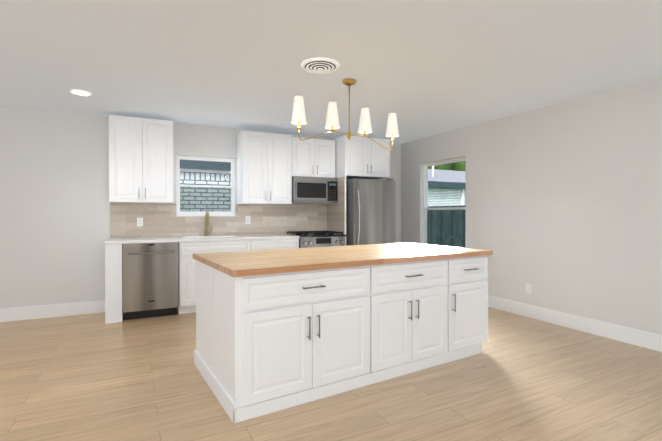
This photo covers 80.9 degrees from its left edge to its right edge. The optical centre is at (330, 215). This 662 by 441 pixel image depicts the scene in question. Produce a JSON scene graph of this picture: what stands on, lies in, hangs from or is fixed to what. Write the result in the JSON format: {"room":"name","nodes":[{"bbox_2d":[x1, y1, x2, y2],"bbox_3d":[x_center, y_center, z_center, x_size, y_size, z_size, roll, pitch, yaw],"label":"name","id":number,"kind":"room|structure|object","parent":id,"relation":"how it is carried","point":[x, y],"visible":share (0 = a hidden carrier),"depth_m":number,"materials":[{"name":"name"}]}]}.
{"room":"kitchen","nodes":[
{"label":"kitchen","id":0,"kind":"room"},
{"bbox_2d":[0,106,400,308],"bbox_3d":[-2.658,-0.018,5.083,8.880,2.480,0.140,0,0,-26],"label":"wall","id":1,"kind":"structure","parent":0,"point":[54,206],"depth_m":4.71,"materials":[{"name":"paint"}]},
{"bbox_2d":[0,300,104,321],"bbox_3d":[-4.657,1.151,4.036,4.085,0.151,0.014,0,0,-26],"label":"baseboard","id":2,"kind":"structure","parent":1,"relation":"attached to","point":[40,311],"depth_m":4.66,"materials":[{"name":"paint"}]},
{"bbox_2d":[109,115,173,202],"bbox_3d":[-2.397,-0.683,4.925,0.720,1.048,0.362,0,0,-26],"label":"upper cabinet","id":3,"kind":"object","parent":1,"relation":"attached to","point":[140,160],"visible":1,"depth_m":4.79,"materials":[{"name":"white wood"}]},
{"bbox_2d":[176,155,235,215],"bbox_3d":[-1.766,-0.405,5.497,0.796,0.836,0.137,0,0,-26],"label":"window","id":4,"kind":"structure","parent":1,"relation":"in","point":[201,213],"depth_m":5.51,"materials":[{"name":"paint"}]},
{"bbox_2d":[110,177,344,237],"bbox_3d":[-1.304,-0.143,5.325,3.060,0.853,0.596,0,0,-26],"label":"tile backsplash","id":5,"kind":"structure","parent":1,"relation":"attached to","point":[161,220],"depth_m":5.62,"materials":[{"name":"beige tile"}]},
{"bbox_2d":[137,218,142,225],"bbox_3d":[-2.495,0.087,5.067,0.070,0.114,0.008,0,0,-26],"label":"outlet","id":6,"kind":"object","parent":5,"relation":"attached to","point":[139,221],"visible":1,"depth_m":5.06,"materials":[{"name":"white plastic"}]},
{"bbox_2d":[246,216,249,223],"bbox_3d":[-1.216,0.069,5.685,0.070,0.114,0.008,0,0,-26],"label":"outlet","id":7,"kind":"object","parent":5,"relation":"attached to","point":[247,219],"visible":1,"depth_m":5.68,"materials":[{"name":"white plastic"}]},
{"bbox_2d":[237,131,291,204],"bbox_3d":[-0.957,-0.667,5.621,0.725,1.008,0.362,0,0,-26],"label":"upper cabinet","id":8,"kind":"object","parent":1,"relation":"attached to","point":[264,168],"visible":1,"depth_m":5.48,"materials":[{"name":"white wood"}]},
{"bbox_2d":[292,137,334,177],"bbox_3d":[-0.310,-0.860,5.933,0.706,0.575,0.362,0,0,-26],"label":"upper cabinet","id":9,"kind":"object","parent":1,"relation":"attached to","point":[313,157],"visible":0.85,"depth_m":5.79,"materials":[{"name":"white wood"}]},
{"bbox_2d":[292,176,336,203],"bbox_3d":[-0.301,-0.375,5.921,0.698,0.387,0.394,0,0,-26],"label":"over-the-range microwave","id":10,"kind":"object","parent":9,"relation":"attached to","point":[314,190],"visible":1,"depth_m":5.73,"materials":[{"name":"silver metal"}]},
{"bbox_2d":[0,307,661,440],"bbox_3d":[-0.560,1.272,0.981,8.880,0.060,9.790,0,0,-27],"label":"floor","id":11,"kind":"structure","parent":0,"point":[88,377],"depth_m":2.69,"materials":[{"name":"brown wood"}]},
{"bbox_2d":[123,242,178,319],"bbox_3d":[-2.233,0.774,4.814,0.594,0.895,0.661,0,0,-26],"label":"dishwasher","id":12,"kind":"object","parent":11,"relation":"on","point":[150,279],"visible":0.96,"depth_m":4.57,"materials":[{"name":"grey metal"}]},
{"bbox_2d":[177,240,252,313],"bbox_3d":[-1.584,0.771,5.183,0.882,0.898,0.617,0,0,-26],"label":"base cabinet","id":13,"kind":"object","parent":11,"relation":"on","point":[186,263],"depth_m":4.79,"materials":[{"name":"white wood"}]},
{"bbox_2d":[104,234,299,243],"bbox_3d":[-1.628,0.304,5.151,2.344,0.035,0.635,0,0,-26],"label":"countertop","id":14,"kind":"structure","parent":13,"relation":"on","point":[129,240],"depth_m":4.94,"materials":[{"name":"white stone"}]},
{"bbox_2d":[204,211,211,235],"bbox_3d":[-1.667,0.112,5.311,0.107,0.347,0.217,0,0,-26],"label":"faucet","id":15,"kind":"object","parent":14,"relation":"on","point":[206,222],"visible":1,"depth_m":5.35,"materials":[{"name":"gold metal"}]},
{"bbox_2d":[253,238,298,250],"bbox_3d":[-0.881,0.770,5.523,0.680,0.898,0.617,0,0,-26],"label":"base cabinet","id":16,"kind":"object","parent":11,"relation":"on","point":[266,244],"depth_m":5.24,"materials":[{"name":"white wood"}]},
{"bbox_2d":[287,231,345,247],"bbox_3d":[-0.229,0.732,5.776,0.698,0.972,0.693,0,0,-26],"label":"range","id":17,"kind":"object","parent":11,"relation":"on","point":[309,239],"visible":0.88,"depth_m":5.54,"materials":[{"name":"grey metal"}]},
{"bbox_2d":[194,255,487,423],"bbox_3d":[0.156,0.793,3.348,2.348,0.872,1.119,0,0,-31],"label":"kitchen island","id":18,"kind":"object","parent":11,"relation":"on","point":[278,329],"depth_m":2.71,"materials":[{"name":"white wood"}]},
{"bbox_2d":[193,243,492,274],"bbox_3d":[0.156,0.337,3.360,2.376,0.040,1.110,0,0,-31],"label":"island countertop","id":19,"kind":"structure","parent":18,"relation":"on","point":[294,259],"depth_m":3.04,"materials":[{"name":"brown wood"}]},
{"bbox_2d":[332,135,389,243],"bbox_3d":[0.441,0.014,6.150,0.800,2.404,0.632,0,0,-26],"label":"tall cabinet","id":20,"kind":"object","parent":11,"relation":"on","point":[357,157],"visible":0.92,"depth_m":5.87,"materials":[{"name":"white wood"}]},
{"bbox_2d":[346,178,395,245],"bbox_3d":[0.512,0.330,6.040,0.730,1.772,0.837,0,0,-26],"label":"refrigerator","id":21,"kind":"object","parent":11,"relation":"on","point":[370,211],"visible":0.4,"depth_m":5.72,"materials":[{"name":"grey metal"}]},
{"bbox_2d":[0,0,661,143],"bbox_3d":[-0.560,-1.248,0.969,8.880,0.020,9.790,0,0,-27],"label":"ceiling","id":22,"kind":"structure","parent":0,"point":[421,69],"depth_m":3.07,"materials":[{"name":"paint"}]},
{"bbox_2d":[70,90,91,95],"bbox_3d":[-2.548,-1.248,3.954,0.190,0.007,0.190,0,0,-27],"label":"recessed light","id":23,"kind":"object","parent":22,"relation":"in","point":[82,92],"visible":0.94,"depth_m":3.93,"materials":[{"name":"white"}]},
{"bbox_2d":[301,57,339,73],"bbox_3d":[-0.089,-1.232,3.224,0.320,0.032,0.320,0,0,-27],"label":"ceiling vent","id":24,"kind":"object","parent":22,"relation":"in","point":[319,65],"visible":0.98,"depth_m":3.18,"materials":[{"name":"white plastic"}]},
{"bbox_2d":[291,78,398,150],"bbox_3d":[0.170,-0.947,3.607,1.184,0.606,0.134,0,0,-32],"label":"chandelier","id":25,"kind":"object","parent":22,"relation":"hanging from","point":[332,119],"visible":1,"depth_m":3.56,"materials":[{"name":"white fabric"}]},
{"bbox_2d":[401,77,661,334],"bbox_3d":[3.433,-0.007,2.765,0.140,2.480,9.340,0,0,-27],"label":"wall","id":26,"kind":"structure","parent":0,"point":[564,207],"depth_m":4.23,"materials":[{"name":"paint"}]},
{"bbox_2d":[423,157,465,247],"bbox_3d":[1.754,-0.092,6.017,0.137,1.518,0.976,0,0,-27],"label":"window","id":27,"kind":"structure","parent":26,"relation":"in","point":[425,194],"depth_m":6.16,"materials":[{"name":"paint"}]},
{"bbox_2d":[526,283,531,293],"bbox_3d":[2.378,0.879,4.667,0.008,0.114,0.070,0,0,-27],"label":"outlet","id":28,"kind":"object","parent":26,"relation":"attached to","point":[528,288],"visible":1,"depth_m":4.66,"materials":[{"name":"white plastic"}]},
{"bbox_2d":[488,295,661,351],"bbox_3d":[3.537,1.159,2.397,0.014,0.151,8.300,0,0,-27],"label":"baseboard","id":29,"kind":"structure","parent":26,"relation":"attached to","point":[644,339],"depth_m":4.09,"materials":[{"name":"paint"}]},
{"label":"outside","id":30,"kind":"structure","parent":0,"visible":0},
{"bbox_3d":[5.695,1.297,9.175,70.000,0.050,60.000,0,0,-27],"label":"ground","id":31,"kind":"structure","parent":30,"visible":0},
{"bbox_2d":[180,160,230,211],"bbox_3d":[-3.735,0.053,8.000,10.400,2.450,3.670,0,0,-26],"label":"brick house","id":32,"kind":"structure","parent":31,"relation":"on","point":[208,165],"depth_m":6.76,"materials":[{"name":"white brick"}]},
{"bbox_2d":[427,205,465,247],"bbox_3d":[5.376,0.528,5.919,0.130,1.520,18.500,0,0,-27],"label":"fence","id":33,"kind":"object","parent":31,"relation":"on","point":[454,241],"depth_m":10.34,"materials":[{"name":"blue wood"}]},
{"bbox_2d":[428,166,465,205],"bbox_3d":[5.375,-0.692,20.218,16.940,3.820,6.470,0,0,-27],"label":"neighbor house","id":34,"kind":"structure","parent":31,"relation":"on","point":[438,188],"depth_m":16.78,"materials":[{"name":"white"}]},
{"bbox_2d":[428,161,465,170],"bbox_3d":[7.516,-4.622,25.698,28.870,11.629,23.062,0,0,-27],"label":"trees","id":35,"kind":"object","parent":31,"relation":"on","point":[462,166],"depth_m":28.95,"materials":[{"name":"green plant"}]}
]}

